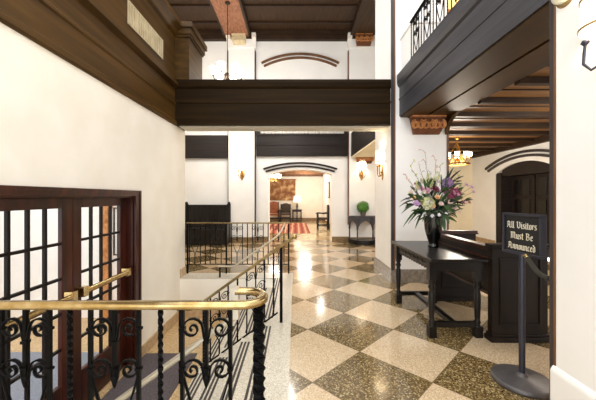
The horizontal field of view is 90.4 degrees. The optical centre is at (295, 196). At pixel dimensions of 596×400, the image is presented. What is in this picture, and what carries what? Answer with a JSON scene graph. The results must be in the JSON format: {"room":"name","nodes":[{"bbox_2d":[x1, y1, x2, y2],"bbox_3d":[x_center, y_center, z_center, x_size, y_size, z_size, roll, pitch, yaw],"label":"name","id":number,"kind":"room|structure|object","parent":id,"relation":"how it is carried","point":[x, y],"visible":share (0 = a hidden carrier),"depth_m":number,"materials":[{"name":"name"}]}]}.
{"room":"apartment building lobby","nodes":[
{"label":"apartment building lobby","id":0,"kind":"room"},
{"bbox_2d":[0,0,181,125],"bbox_3d":[-2.087,-2.027,1.715,0.425,1.685,6.430,0,0,0],"label":"beam","id":1,"kind":"structure","parent":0,"point":[95,37],"depth_m":3.20,"materials":[{"name":"brown wood"}]},
{"bbox_2d":[127,0,162,59],"bbox_3d":[-1.998,-2.215,3.995,0.014,0.290,0.930,0,0,0],"label":"air vent","id":2,"kind":"object","parent":1,"relation":"in","point":[136,21],"visible":1,"depth_m":3.90,"materials":[{"name":"beige metal"}]},
{"bbox_2d":[0,22,184,344],"bbox_3d":[-2.080,0.440,1.930,0.160,3.280,6.860,0,0,0],"label":"wall","id":3,"kind":"structure","parent":0,"point":[62,126],"depth_m":2.93,"materials":[{"name":"beige paint"}]},
{"bbox_2d":[0,198,77,399],"bbox_3d":[-2.064,1.038,2.324,0.141,2.065,0.884,0,0,0],"label":"door","id":4,"kind":"structure","parent":3,"relation":"in","point":[64,205],"depth_m":2.47,"materials":[{"name":"brown wood"}]},
{"bbox_2d":[0,185,141,365],"bbox_3d":[-2.062,1.000,2.763,0.195,2.160,2.035,0,0,0],"label":"trim","id":5,"kind":"structure","parent":3,"relation":"attached to","point":[133,197],"depth_m":3.64,"materials":[{"name":"brown wood"}]},
{"bbox_2d":[72,197,130,399],"bbox_3d":[-2.064,1.038,3.207,0.141,2.065,0.873,0,0,0],"label":"door","id":6,"kind":"structure","parent":3,"relation":"in","point":[80,376],"depth_m":3.13,"materials":[{"name":"brown wood"}]},
{"bbox_2d":[142,311,178,356],"bbox_3d":[-1.990,2.005,4.460,0.020,0.150,1.320,0,0,0],"label":"baseboard","id":7,"kind":"structure","parent":3,"relation":"attached to","point":[167,325],"depth_m":4.25,"materials":[{"name":"beige stone"}]},
{"bbox_2d":[180,266,185,277],"bbox_3d":[-1.992,1.325,5.242,0.015,0.150,0.245,0,0,0],"label":"baseboard","id":8,"kind":"structure","parent":3,"relation":"attached to","point":[182,270],"depth_m":5.22,"materials":[{"name":"beige stone"}]},
{"bbox_2d":[11,318,226,399],"bbox_3d":[-3.140,2.130,2.350,4.120,0.100,5.700,0,0,0],"label":"floor","id":9,"kind":"structure","parent":0,"point":[170,340],"depth_m":4.23,"materials":[{"name":"beige stone"}]},
{"bbox_2d":[11,352,98,399],"bbox_3d":[-3.500,2.074,2.125,2.200,0.012,3.650,0,0,0],"label":"entrance mat","id":10,"kind":"object","parent":9,"relation":"on","point":[17,390],"visible":0.33,"depth_m":3.34,"materials":[{"name":"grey carpet"}]},
{"bbox_2d":[103,206,112,317],"bbox_3d":[-3.223,1.105,5.032,0.155,1.950,0.125,0,0,0],"label":"carved post","id":11,"kind":"object","parent":9,"relation":"on","point":[105,208],"visible":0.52,"depth_m":4.99,"materials":[{"name":"orange wood"}]},
{"bbox_2d":[101,353,196,399],"bbox_3d":[-1.645,2.074,2.685,0.690,0.012,2.470,0,0,0],"label":"entrance mat","id":12,"kind":"object","parent":9,"relation":"on","point":[170,379],"visible":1,"depth_m":3.34,"materials":[{"name":"grey carpet"}]},
{"bbox_2d":[177,234,296,383],"bbox_3d":[-0.652,1.248,3.310,1.336,1.663,0.056,0,0,0],"label":"stair railing","id":13,"kind":"object","parent":9,"relation":"on","point":[294,236],"visible":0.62,"depth_m":3.30,"materials":[{"name":"black metal"}]},
{"bbox_2d":[0,206,272,317],"bbox_3d":[-2.780,0.590,5.160,4.840,2.980,0.120,0,0,0],"label":"wall","id":14,"kind":"structure","parent":0,"point":[17,217],"depth_m":5.10,"materials":[{"name":"white paint"}]},
{"bbox_2d":[113,207,116,254],"bbox_3d":[-2.950,0.590,5.080,0.340,0.820,0.030,0,0,0],"label":"framed picture","id":15,"kind":"object","parent":14,"relation":"attached to","point":[114,208],"visible":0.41,"depth_m":5.07,"materials":[{"name":"black wood"}]},
{"bbox_2d":[185,310,226,317],"bbox_3d":[-1.540,2.005,5.110,0.920,0.150,0.020,0,0,0],"label":"baseboard","id":16,"kind":"structure","parent":14,"relation":"attached to","point":[194,313],"depth_m":5.10,"materials":[{"name":"beige stone"}]},
{"bbox_2d":[186,222,289,277],"bbox_3d":[-1.045,1.272,5.293,1.890,1.617,0.294,0,0,0],"label":"guard railing","id":17,"kind":"object","parent":14,"relation":"on","point":[187,223],"visible":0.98,"depth_m":5.41,"materials":[{"name":"black metal"}]},
{"bbox_2d":[175,21,206,78],"bbox_3d":[-2.000,-2.395,5.280,0.600,0.990,0.840,0,0,0],"label":"pillar","id":18,"kind":"structure","parent":0,"point":[190,47],"depth_m":4.93,"materials":[{"name":"brown wood"}]},
{"bbox_2d":[185,135,227,158],"bbox_3d":[-2.849,-1.546,9.140,1.502,0.699,0.120,0,0,0],"label":"beam","id":19,"kind":"structure","parent":0,"point":[196,146],"depth_m":9.08,"materials":[{"name":"black wood"}]},
{"bbox_2d":[185,288,271,399],"bbox_3d":[-0.720,1.874,3.275,0.720,0.611,3.690,0,0,0],"label":"floor","id":20,"kind":"structure","parent":0,"point":[243,353],"depth_m":2.95,"materials":[{"name":"stone"}]},
{"bbox_2d":[0,286,267,399],"bbox_3d":[-1.059,1.266,1.430,1.852,1.601,0.248,0,0,0],"label":"guard railing","id":21,"kind":"object","parent":20,"relation":"on","point":[235,304],"visible":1,"depth_m":1.32,"materials":[{"name":"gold metal"}]},
{"bbox_2d":[228,39,256,236],"bbox_3d":[-1.655,-1.709,9.110,0.895,6.218,0.180,0,0,0],"label":"pillar","id":22,"kind":"structure","parent":0,"point":[241,144],"depth_m":9.06,"materials":[{"name":"white paint"}]},
{"bbox_2d":[231,33,245,44],"bbox_3d":[-1.710,-4.760,8.934,0.461,0.270,0.172,0,0,0],"label":"bracket","id":23,"kind":"object","parent":22,"relation":"attached to","point":[239,38],"visible":1,"depth_m":8.88,"materials":[{"name":"beige stone"}]},
{"bbox_2d":[237,159,246,179],"bbox_3d":[-1.637,-0.819,8.980,0.322,0.628,0.163,0,0,0],"label":"wall sconce","id":24,"kind":"object","parent":22,"relation":"attached to","point":[241,163],"visible":1,"depth_m":8.95,"materials":[{"name":"gold metal"}]},
{"bbox_2d":[167,0,358,28],"bbox_3d":[-1.000,-5.147,7.400,7.200,0.100,4.400,0,0,0],"label":"ceiling","id":25,"kind":"structure","parent":0,"point":[184,14],"depth_m":8.27,"materials":[{"name":"brown wood"}]},
{"bbox_2d":[208,0,250,37],"bbox_3d":[-1.770,-4.991,7.150,0.820,0.212,3.900,0,0,0],"label":"beam","id":26,"kind":"structure","parent":25,"relation":"attached to","point":[238,22],"depth_m":8.05,"materials":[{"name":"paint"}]},
{"bbox_2d":[209,1,244,78],"bbox_3d":[-1.712,-3.889,7.454,0.849,2.014,0.858,0,0,0],"label":"chandelier","id":27,"kind":"object","parent":26,"relation":"hanging from","point":[221,65],"visible":0.82,"depth_m":7.40,"materials":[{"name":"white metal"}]},
{"bbox_2d":[170,4,357,7],"bbox_3d":[-1.000,-5.072,7.860,7.200,0.050,0.070,0,0,0],"label":"ceiling beam","id":28,"kind":"structure","parent":25,"relation":"attached to","point":[171,5],"depth_m":7.83,"materials":[{"name":"brown wood"}]},
{"bbox_2d":[192,21,352,23],"bbox_3d":[-1.000,-5.072,8.620,7.200,0.050,0.070,0,0,0],"label":"ceiling beam","id":29,"kind":"structure","parent":25,"relation":"attached to","point":[194,22],"depth_m":8.59,"materials":[{"name":"brown wood"}]},
{"bbox_2d":[350,0,374,36],"bbox_3d":[2.080,-4.990,7.150,0.840,0.214,3.900,0,0,0],"label":"beam","id":30,"kind":"structure","parent":25,"relation":"attached to","point":[364,18],"depth_m":8.16,"materials":[{"name":"brown wood"}]},
{"bbox_2d":[175,79,390,130],"bbox_3d":[-0.310,-1.564,5.105,3.780,0.745,0.470,0,0,0],"label":"beam","id":31,"kind":"structure","parent":0,"point":[199,102],"depth_m":4.92,"materials":[{"name":"brown wood"}]},
{"bbox_2d":[179,126,389,130],"bbox_3d":[-0.185,-1.181,5.145,3.530,0.022,0.350,0,0,0],"label":"ceiling","id":32,"kind":"structure","parent":0,"point":[186,128],"depth_m":5.05,"materials":[{"name":"beige paint"}]},
{"bbox_2d":[270,176,322,217],"bbox_3d":[-1.240,-0.050,17.400,5.920,2.900,0.200,0,0,0],"label":"wall","id":33,"kind":"structure","parent":0,"point":[309,189],"depth_m":17.30,"materials":[{"name":"beige paint"}]},
{"bbox_2d":[270,179,295,199],"bbox_3d":[-1.150,-0.420,17.255,2.400,1.240,0.050,0,0,0],"label":"tapestry","id":34,"kind":"object","parent":33,"relation":"attached to","point":[284,189],"visible":0.57,"depth_m":17.25,"materials":[{"name":"brown fabric"}]},
{"bbox_2d":[323,174,329,222],"bbox_3d":[1.650,-0.050,13.450,0.140,2.900,7.700,0,0,0],"label":"wall","id":35,"kind":"structure","parent":0,"point":[326,177],"depth_m":15.59,"materials":[{"name":"white paint"}]},
{"bbox_2d":[270,218,329,227],"bbox_3d":[-1.310,1.310,13.450,5.780,0.180,7.700,0,0,0],"label":"baseboard","id":36,"kind":"structure","parent":35,"relation":"attached to","point":[303,219],"depth_m":17.27,"materials":[{"name":"brown wood"}]},
{"bbox_2d":[328,182,329,197],"bbox_3d":[1.555,-0.325,13.900,0.030,0.750,0.600,0,0,0],"label":"framed picture","id":37,"kind":"object","parent":35,"relation":"attached to","point":[328,182],"visible":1,"depth_m":13.71,"materials":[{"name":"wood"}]},
{"bbox_2d":[185,42,471,241],"bbox_3d":[1.250,-1.900,9.400,9.700,6.600,0.400,0,0,0],"label":"wall","id":38,"kind":"structure","parent":0,"point":[206,180],"depth_m":9.20,"materials":[{"name":"white paint"}]},
{"bbox_2d":[226,32,255,38],"bbox_3d":[-1.655,-4.895,9.020,0.895,0.155,0.160,0,0,0],"label":"trim","id":39,"kind":"structure","parent":38,"relation":"attached to","point":[253,33],"depth_m":8.94,"materials":[{"name":"beige paint"}]},
{"bbox_2d":[232,237,267,242],"bbox_3d":[-2.216,1.315,9.115,2.767,0.170,0.170,0,0,0],"label":"baseboard","id":40,"kind":"structure","parent":38,"relation":"attached to","point":[234,238],"depth_m":9.03,"materials":[{"name":"brown wood"}]},
{"bbox_2d":[255,50,255,234],"bbox_3d":[-1.655,-1.653,9.150,0.855,5.707,0.100,0,0,0],"label":"trim","id":41,"kind":"structure","parent":38,"relation":"attached to","point":[255,50],"depth_m":9.10,"materials":[{"name":"black wood"}]},
{"bbox_2d":[197,29,354,41],"bbox_3d":[-0.500,-4.965,9.100,6.200,0.264,0.200,0,0,0],"label":"crown molding","id":42,"kind":"structure","parent":38,"relation":"attached to","point":[208,35],"depth_m":9.08,"materials":[{"name":"brown wood"}]},
{"bbox_2d":[261,52,338,63],"bbox_3d":[0.148,-4.295,9.180,2.435,0.346,0.060,0,0,0],"label":"trim","id":43,"kind":"structure","parent":38,"relation":"attached to","point":[297,53],"depth_m":9.15,"materials":[{"name":"brown wood"}]},
{"bbox_2d":[263,162,336,169],"bbox_3d":[0.148,-0.961,9.180,2.301,0.243,0.052,0,0,0],"label":"trim","id":44,"kind":"structure","parent":38,"relation":"attached to","point":[290,162],"depth_m":9.15,"materials":[{"name":"black wood"}]},
{"bbox_2d":[264,56,336,66],"bbox_3d":[0.148,-4.190,9.180,2.279,0.321,0.060,0,0,0],"label":"trim","id":45,"kind":"structure","parent":38,"relation":"attached to","point":[294,57],"depth_m":9.15,"materials":[{"name":"brown wood"}]},
{"bbox_2d":[266,165,334,171],"bbox_3d":[0.148,-0.872,9.180,2.150,0.216,0.052,0,0,0],"label":"trim","id":46,"kind":"structure","parent":38,"relation":"attached to","point":[294,165],"depth_m":9.15,"materials":[{"name":"black wood"}]},
{"bbox_2d":[256,133,347,156],"bbox_3d":[0.202,-1.601,9.125,2.797,0.684,0.150,0,0,0],"label":"beam","id":47,"kind":"structure","parent":38,"relation":"attached to","point":[267,144],"depth_m":9.08,"materials":[{"name":"black wood"}]},
{"bbox_2d":[256,131,347,132],"bbox_3d":[0.202,-2.153,9.100,2.797,0.420,0.080,0,0,0],"label":"gallery balustrade","id":48,"kind":"object","parent":47,"relation":"on","point":[256,131],"visible":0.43,"depth_m":9.08,"materials":[{"name":"black metal"}]},
{"bbox_2d":[347,50,348,224],"bbox_3d":[2.044,-1.828,9.150,0.855,5.357,0.100,0,0,0],"label":"trim","id":49,"kind":"structure","parent":38,"relation":"attached to","point":[348,50],"depth_m":9.10,"materials":[{"name":"brown wood"}]},
{"bbox_2d":[332,236,494,242],"bbox_3d":[3.314,1.300,8.675,4.372,0.200,1.050,0,0,0],"label":"baseboard","id":50,"kind":"structure","parent":38,"relation":"attached to","point":[334,239],"depth_m":9.03,"materials":[{"name":"brown wood"}]},
{"bbox_2d":[347,39,374,236],"bbox_3d":[2.044,-1.709,9.110,0.895,6.218,0.180,0,0,0],"label":"pillar","id":51,"kind":"structure","parent":0,"point":[361,58],"depth_m":9.06,"materials":[{"name":"white paint"}]},
{"bbox_2d":[356,159,366,179],"bbox_3d":[2.020,-0.819,8.980,0.322,0.628,0.163,0,0,0],"label":"wall sconce","id":52,"kind":"object","parent":51,"relation":"attached to","point":[361,164],"visible":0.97,"depth_m":8.95,"materials":[{"name":"gold metal"}]},
{"bbox_2d":[355,33,372,45],"bbox_3d":[2.067,-4.745,8.934,0.539,0.300,0.172,0,0,0],"label":"bracket","id":53,"kind":"object","parent":51,"relation":"attached to","point":[362,39],"visible":1,"depth_m":8.87,"materials":[{"name":"brown wood"}]},
{"bbox_2d":[356,157,373,163],"bbox_3d":[2.098,-1.139,8.974,0.560,0.240,0.172,0,0,0],"label":"bracket","id":54,"kind":"object","parent":51,"relation":"attached to","point":[368,160],"visible":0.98,"depth_m":8.91,"materials":[{"name":"brown wood"}]},
{"bbox_2d":[351,140,374,157],"bbox_3d":[2.075,-1.215,7.535,0.750,0.030,3.330,0,0,0],"label":"ceiling","id":55,"kind":"structure","parent":0,"point":[369,150],"depth_m":7.98,"materials":[{"name":"beige paint"}]},
{"bbox_2d":[351,131,374,155],"bbox_3d":[2.075,-1.590,7.535,0.750,0.720,3.330,0,0,0],"label":"beam","id":56,"kind":"structure","parent":0,"point":[359,139],"depth_m":7.74,"materials":[{"name":"black wood"}]},
{"bbox_2d":[180,221,548,399],"bbox_3d":[0.650,1.449,8.050,9.700,0.101,19.100,0,0,0],"label":"floor","id":57,"kind":"structure","parent":0,"point":[343,334],"depth_m":2.99,"materials":[{"name":"stone"}]},
{"bbox_2d":[185,202,230,244],"bbox_3d":[-2.676,0.770,8.818,1.393,1.259,0.505,0,0,0],"label":"bench","id":58,"kind":"object","parent":57,"relation":"on","point":[193,213],"visible":0.89,"depth_m":9.01,"materials":[{"name":"black wood"}]},
{"bbox_2d":[270,201,279,221],"bbox_3d":[-1.181,0.820,16.282,0.590,1.160,0.577,0,0,-9],"label":"armchair","id":59,"kind":"object","parent":57,"relation":"on","point":[274,206],"visible":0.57,"depth_m":16.50,"materials":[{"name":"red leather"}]},
{"bbox_2d":[280,203,290,221],"bbox_3d":[-0.561,0.875,16.581,0.590,1.050,0.577,0,0,0],"label":"armchair","id":60,"kind":"object","parent":57,"relation":"on","point":[285,209],"visible":0.97,"depth_m":16.80,"materials":[{"name":"black wood"}]},
{"bbox_2d":[270,223,309,232],"bbox_3d":[-1.215,1.394,13.650,3.570,0.012,4.500,0,0,0],"label":"area rug","id":61,"kind":"object","parent":57,"relation":"on","point":[293,227],"visible":0.29,"depth_m":13.04,"materials":[{"name":"red fabric"}]},
{"bbox_2d":[292,209,301,221],"bbox_3d":[0.085,1.053,16.700,0.580,0.695,0.500,0,0,0],"label":"side table","id":62,"kind":"object","parent":57,"relation":"on","point":[293,210],"visible":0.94,"depth_m":16.49,"materials":[{"name":"black wood"}]},
{"bbox_2d":[294,196,299,209],"bbox_3d":[0.085,0.325,16.700,0.400,0.760,0.400,0,0,0],"label":"table lamp","id":63,"kind":"object","parent":62,"relation":"on","point":[296,198],"visible":1,"depth_m":16.56,"materials":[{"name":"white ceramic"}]},
{"bbox_2d":[316,205,329,228],"bbox_3d":[1.201,0.870,13.200,0.577,1.060,0.590,0,0,0],"label":"armchair","id":64,"kind":"object","parent":57,"relation":"on","point":[328,207],"visible":0.98,"depth_m":12.93,"materials":[{"name":"black wood"}]},
{"bbox_2d":[348,216,374,244],"bbox_3d":[2.041,0.982,8.793,0.880,0.835,0.447,0,0,0],"label":"console table","id":65,"kind":"object","parent":57,"relation":"on","point":[358,220],"visible":0.73,"depth_m":8.65,"materials":[{"name":"grey wood"}]},
{"bbox_2d":[357,201,368,215],"bbox_3d":[2.017,0.337,8.849,0.394,0.455,0.389,0,0,0],"label":"topiary plant","id":66,"kind":"object","parent":65,"relation":"on","point":[362,207],"visible":1,"depth_m":8.77,"materials":[{"name":"green plant"}]},
{"bbox_2d":[374,257,428,282],"bbox_3d":[2.040,1.292,5.360,0.960,0.215,1.060,0,0,0],"label":"baseboard","id":67,"kind":"structure","parent":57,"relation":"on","point":[407,275],"depth_m":4.83,"materials":[{"name":"grey stone"}]},
{"bbox_2d":[391,241,487,337],"bbox_3d":[1.595,1.002,3.485,0.560,0.795,1.230,0,0,0],"label":"table","id":68,"kind":"object","parent":57,"relation":"on","point":[441,258],"visible":1,"depth_m":2.96,"materials":[{"name":"black wood"}]},
{"bbox_2d":[423,216,442,247],"bbox_3d":[1.675,0.419,3.600,0.226,0.372,0.226,0,0,0],"label":"flower vase","id":69,"kind":"object","parent":68,"relation":"on","point":[433,231],"visible":0.88,"depth_m":3.53,"materials":[{"name":"black ceramic"}]},
{"bbox_2d":[399,148,475,230],"bbox_3d":[1.715,-0.102,3.607,0.924,1.009,0.563,0,0,2],"label":"flower bouquet","id":70,"kind":"object","parent":69,"relation":"in","point":[430,204],"visible":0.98,"depth_m":3.51,"materials":[{"name":"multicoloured plant"}]},
{"bbox_2d":[435,230,548,342],"bbox_3d":[2.170,0.927,3.465,0.580,0.945,1.260,0,0,0],"label":"reception desk","id":71,"kind":"object","parent":57,"relation":"on","point":[500,281],"visible":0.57,"depth_m":2.86,"materials":[{"name":"brown wood"}]},
{"bbox_2d":[490,212,548,399],"bbox_3d":[1.714,0.763,2.240,0.406,1.274,0.406,0,0,0],"label":"sign stand","id":72,"kind":"object","parent":57,"relation":"on","point":[522,233],"visible":0.99,"depth_m":2.22,"materials":[{"name":"grey metal"}]},
{"bbox_2d":[523,254,548,280],"bbox_3d":[1.663,0.478,2.044,0.039,0.115,0.377,0,0,19],"label":"rope","id":73,"kind":"object","parent":72,"relation":"hanging from","point":[527,258],"visible":0.93,"depth_m":2.05,"materials":[{"name":"black fabric"}]},
{"bbox_2d":[550,365,595,399],"bbox_3d":[2.090,1.212,0.160,1.060,0.375,3.320,0,0,0],"label":"baseboard","id":74,"kind":"structure","parent":57,"relation":"on","point":[563,386],"depth_m":1.71,"materials":[{"name":"white paint"}]},
{"bbox_2d":[375,0,446,268],"bbox_3d":[2.040,-1.849,5.360,0.920,6.497,1.020,0,0,0],"label":"pillar lobby","id":75,"kind":"structure","parent":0,"point":[407,144],"depth_m":4.85,"materials":[{"name":"white paint"}]},
{"bbox_2d":[375,150,384,179],"bbox_3d":[1.512,-0.572,5.360,0.139,0.534,0.275,0,0,0],"label":"wall sconce","id":76,"kind":"object","parent":75,"relation":"attached to","point":[380,154],"visible":1,"depth_m":5.28,"materials":[{"name":"gold metal"}]},
{"bbox_2d":[391,0,448,269],"bbox_3d":[2.038,-1.949,4.854,0.940,6.297,0.032,0,0,0],"label":"trim","id":77,"kind":"structure","parent":75,"relation":"attached to","point":[392,1],"depth_m":4.84,"materials":[{"name":"brown wood"}]},
{"bbox_2d":[448,0,458,8],"bbox_3d":[4.250,-4.250,6.000,3.300,0.100,7.200,0,0,0],"label":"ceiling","id":78,"kind":"structure","parent":0,"point":[449,1],"depth_m":6.42,"materials":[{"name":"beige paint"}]},
{"bbox_2d":[397,0,548,115],"bbox_3d":[2.085,-1.655,1.675,0.850,0.670,6.350,0,0,0],"label":"beam","id":79,"kind":"structure","parent":0,"point":[471,27],"depth_m":3.07,"materials":[{"name":"grey wood"}]},
{"bbox_2d":[399,20,441,70],"bbox_3d":[2.050,-2.295,4.595,0.700,0.610,0.510,0,0,0],"label":"wall","id":80,"kind":"structure","parent":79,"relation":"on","point":[405,38],"depth_m":4.47,"materials":[{"name":"white paint"}]},
{"bbox_2d":[409,0,458,58],"bbox_3d":[1.700,-2.307,3.130,0.045,0.567,2.460,0,0,0],"label":"gallery railing","id":81,"kind":"object","parent":79,"relation":"on","point":[415,18],"visible":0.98,"depth_m":3.90,"materials":[{"name":"black metal"}]},
{"bbox_2d":[400,2,548,134],"bbox_3d":[2.107,-1.185,1.670,0.785,0.330,6.340,0,0,0],"label":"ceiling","id":82,"kind":"structure","parent":79,"relation":"attached to","point":[524,51],"depth_m":3.04,"materials":[{"name":"brown wood"}]},
{"bbox_2d":[409,115,446,134],"bbox_3d":[2.125,-1.158,4.762,0.562,0.280,0.152,0,0,0],"label":"bracket","id":83,"kind":"object","parent":82,"relation":"attached to","point":[420,124],"visible":1,"depth_m":4.71,"materials":[{"name":"brown wood"}]},
{"bbox_2d":[449,67,548,151],"bbox_3d":[4.000,-1.390,4.350,3.000,0.100,9.700,0,0,0],"label":"ceiling","id":84,"kind":"structure","parent":0,"point":[545,71],"depth_m":4.53,"materials":[{"name":"brown wood"}]},
{"bbox_2d":[449,137,471,165],"bbox_3d":[3.656,-1.033,6.700,0.584,0.615,0.582,0,0,0],"label":"chandelier","id":85,"kind":"object","parent":84,"relation":"hanging from","point":[466,154],"visible":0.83,"depth_m":6.58,"materials":[{"name":"gold metal"}]},
{"bbox_2d":[449,148,493,150],"bbox_3d":[4.000,-1.305,8.100,3.000,0.070,0.120,0,0,0],"label":"beam","id":86,"kind":"structure","parent":84,"relation":"attached to","point":[450,149],"depth_m":8.06,"materials":[{"name":"brown wood"}]},
{"bbox_2d":[449,143,512,146],"bbox_3d":[4.000,-1.305,7.420,3.000,0.070,0.120,0,0,0],"label":"beam","id":87,"kind":"structure","parent":84,"relation":"attached to","point":[450,144],"depth_m":7.38,"materials":[{"name":"brown wood"}]},
{"bbox_2d":[449,138,534,141],"bbox_3d":[4.000,-1.305,6.740,3.000,0.070,0.120,0,0,0],"label":"beam","id":88,"kind":"structure","parent":84,"relation":"attached to","point":[450,139],"depth_m":6.70,"materials":[{"name":"brown wood"}]},
{"bbox_2d":[449,131,548,134],"bbox_3d":[4.000,-1.305,6.060,3.000,0.070,0.120,0,0,0],"label":"beam","id":89,"kind":"structure","parent":84,"relation":"attached to","point":[450,132],"depth_m":6.02,"materials":[{"name":"brown wood"}]},
{"bbox_2d":[450,122,548,127],"bbox_3d":[4.000,-1.305,5.380,3.000,0.070,0.120,0,0,0],"label":"beam","id":90,"kind":"structure","parent":84,"relation":"attached to","point":[453,124],"depth_m":5.34,"materials":[{"name":"brown wood"}]},
{"bbox_2d":[455,112,548,117],"bbox_3d":[4.000,-1.305,4.700,3.000,0.070,0.120,0,0,0],"label":"beam","id":91,"kind":"structure","parent":84,"relation":"attached to","point":[461,114],"depth_m":4.66,"materials":[{"name":"brown wood"}]},
{"bbox_2d":[478,97,548,103],"bbox_3d":[4.000,-1.305,4.020,3.000,0.070,0.120,0,0,0],"label":"beam","id":92,"kind":"structure","parent":84,"relation":"attached to","point":[489,100],"depth_m":3.98,"materials":[{"name":"brown wood"}]},
{"bbox_2d":[514,76,548,85],"bbox_3d":[4.000,-1.305,3.340,3.000,0.070,0.120,0,0,0],"label":"beam","id":93,"kind":"structure","parent":84,"relation":"attached to","point":[529,80],"depth_m":3.30,"materials":[{"name":"brown wood"}]},
{"bbox_2d":[472,142,548,242],"bbox_3d":[5.700,-1.900,4.350,0.400,6.600,9.700,0,0,0],"label":"wall","id":94,"kind":"structure","parent":0,"point":[483,182],"depth_m":8.48,"materials":[{"name":"white paint"}]},
{"bbox_2d":[449,135,545,135],"bbox_3d":[4.000,-1.333,6.400,3.000,0.015,0.024,0,0,0],"label":"trim","id":95,"kind":"structure","parent":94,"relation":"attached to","point":[449,135],"depth_m":6.39,"materials":[{"name":"brown wood"}]},
{"bbox_2d":[450,128,548,128],"bbox_3d":[4.000,-1.333,5.720,3.000,0.015,0.024,0,0,0],"label":"trim","id":96,"kind":"structure","parent":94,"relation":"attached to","point":[450,128],"depth_m":5.72,"materials":[{"name":"brown wood"}]},
{"bbox_2d":[454,118,548,118],"bbox_3d":[4.000,-1.333,5.040,3.000,0.015,0.024,0,0,0],"label":"trim","id":97,"kind":"structure","parent":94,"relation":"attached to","point":[454,118],"depth_m":5.03,"materials":[{"name":"brown wood"}]},
{"bbox_2d":[470,106,548,106],"bbox_3d":[4.000,-1.333,4.360,3.000,0.015,0.024,0,0,0],"label":"trim","id":98,"kind":"structure","parent":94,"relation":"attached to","point":[470,106],"depth_m":4.35,"materials":[{"name":"brown wood"}]},
{"bbox_2d":[471,135,548,157],"bbox_3d":[5.450,-1.270,4.350,0.100,0.140,9.700,0,0,0],"label":"crown molding","id":99,"kind":"structure","parent":94,"relation":"attached to","point":[541,139],"depth_m":7.30,"materials":[{"name":"brown wood"}]},
{"bbox_2d":[485,149,548,169],"bbox_3d":[5.485,-0.946,7.175,0.060,0.348,2.734,0,0,0],"label":"trim","id":100,"kind":"structure","parent":94,"relation":"attached to","point":[529,150],"depth_m":7.34,"materials":[{"name":"brown wood"}]},
{"bbox_2d":[487,154,548,171],"bbox_3d":[5.485,-0.861,7.175,0.060,0.318,2.513,0,0,0],"label":"trim","id":101,"kind":"structure","parent":94,"relation":"attached to","point":[523,155],"depth_m":7.34,"materials":[{"name":"brown wood"}]},
{"bbox_2d":[496,161,548,242],"bbox_3d":[5.700,0.250,7.175,0.360,2.300,1.950,0,0,0],"label":"trim","id":102,"kind":"structure","parent":94,"relation":"attached to","point":[504,179],"depth_m":7.95,"materials":[{"name":"black wood"}]},
{"bbox_2d":[512,174,535,213],"bbox_3d":[5.820,0.420,7.570,0.080,1.940,0.760,0,0,0],"label":"door","id":103,"kind":"structure","parent":94,"relation":"in","point":[523,187],"depth_m":7.47,"materials":[{"name":"black wood"}]},
{"bbox_2d":[500,89,548,90],"bbox_3d":[4.000,-1.333,3.680,3.000,0.015,0.024,0,0,0],"label":"trim","id":104,"kind":"structure","parent":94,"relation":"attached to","point":[502,89],"depth_m":3.68,"materials":[{"name":"brown wood"}]},
{"bbox_2d":[536,173,548,257],"bbox_3d":[5.820,0.420,6.775,0.080,1.940,0.750,0,0,0],"label":"door","id":105,"kind":"structure","parent":94,"relation":"in","point":[542,180],"depth_m":6.90,"materials":[{"name":"black wood"}]},
{"bbox_2d":[556,0,595,391],"bbox_3d":[2.090,-1.849,0.150,1.020,6.497,3.300,0,0,0],"label":"wall","id":106,"kind":"structure","parent":0,"point":[575,84],"depth_m":1.68,"materials":[{"name":"white paint"}]},
{"bbox_2d":[549,0,555,399],"bbox_3d":[1.595,0.030,1.821,0.030,2.740,0.042,0,0,0],"label":"trim","id":107,"kind":"structure","parent":106,"relation":"attached to","point":[552,8],"depth_m":1.82,"materials":[{"name":"brown wood"}]},
{"bbox_2d":[551,0,571,8],"bbox_3d":[1.560,-1.180,1.730,0.093,0.136,0.136,0,0,0],"label":"dome lamp","id":108,"kind":"object","parent":106,"relation":"attached to","point":[560,4],"visible":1,"depth_m":1.74,"materials":[{"name":"white glass"}]},
{"bbox_2d":[577,0,595,70],"bbox_3d":[1.525,-0.820,1.500,0.112,0.427,0.222,0,0,0],"label":"wall sconce","id":109,"kind":"object","parent":106,"relation":"attached to","point":[587,18],"visible":1,"depth_m":1.52,"materials":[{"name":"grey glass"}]},
{"bbox_3d":[-1.240,-1.470,13.550,5.920,0.100,7.900,0,0,0],"label":"ceiling","id":110,"kind":"structure","parent":0,"visible":0},
{"bbox_2d":[270,174,280,181],"bbox_3d":[-0.950,-1.040,12.600,0.698,0.760,0.705,0,0,0],"label":"chandelier","id":111,"kind":"object","parent":110,"relation":"hanging from","point":[272,177],"visible":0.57,"depth_m":12.54,"materials":[{"name":"white glass"}]},
{"bbox_2d":[273,174,322,175],"bbox_3d":[-1.310,-1.310,17.200,5.780,0.220,0.240,0,0,0],"label":"beam","id":112,"kind":"structure","parent":110,"relation":"attached to","point":[273,174],"depth_m":17.08,"materials":[{"name":"brown wood"}]},
{"bbox_2d":[275,171,324,173],"bbox_3d":[-1.310,-1.310,15.600,5.780,0.220,0.240,0,0,0],"label":"beam","id":113,"kind":"structure","parent":110,"relation":"attached to","point":[287,172],"depth_m":15.48,"materials":[{"name":"brown wood"}]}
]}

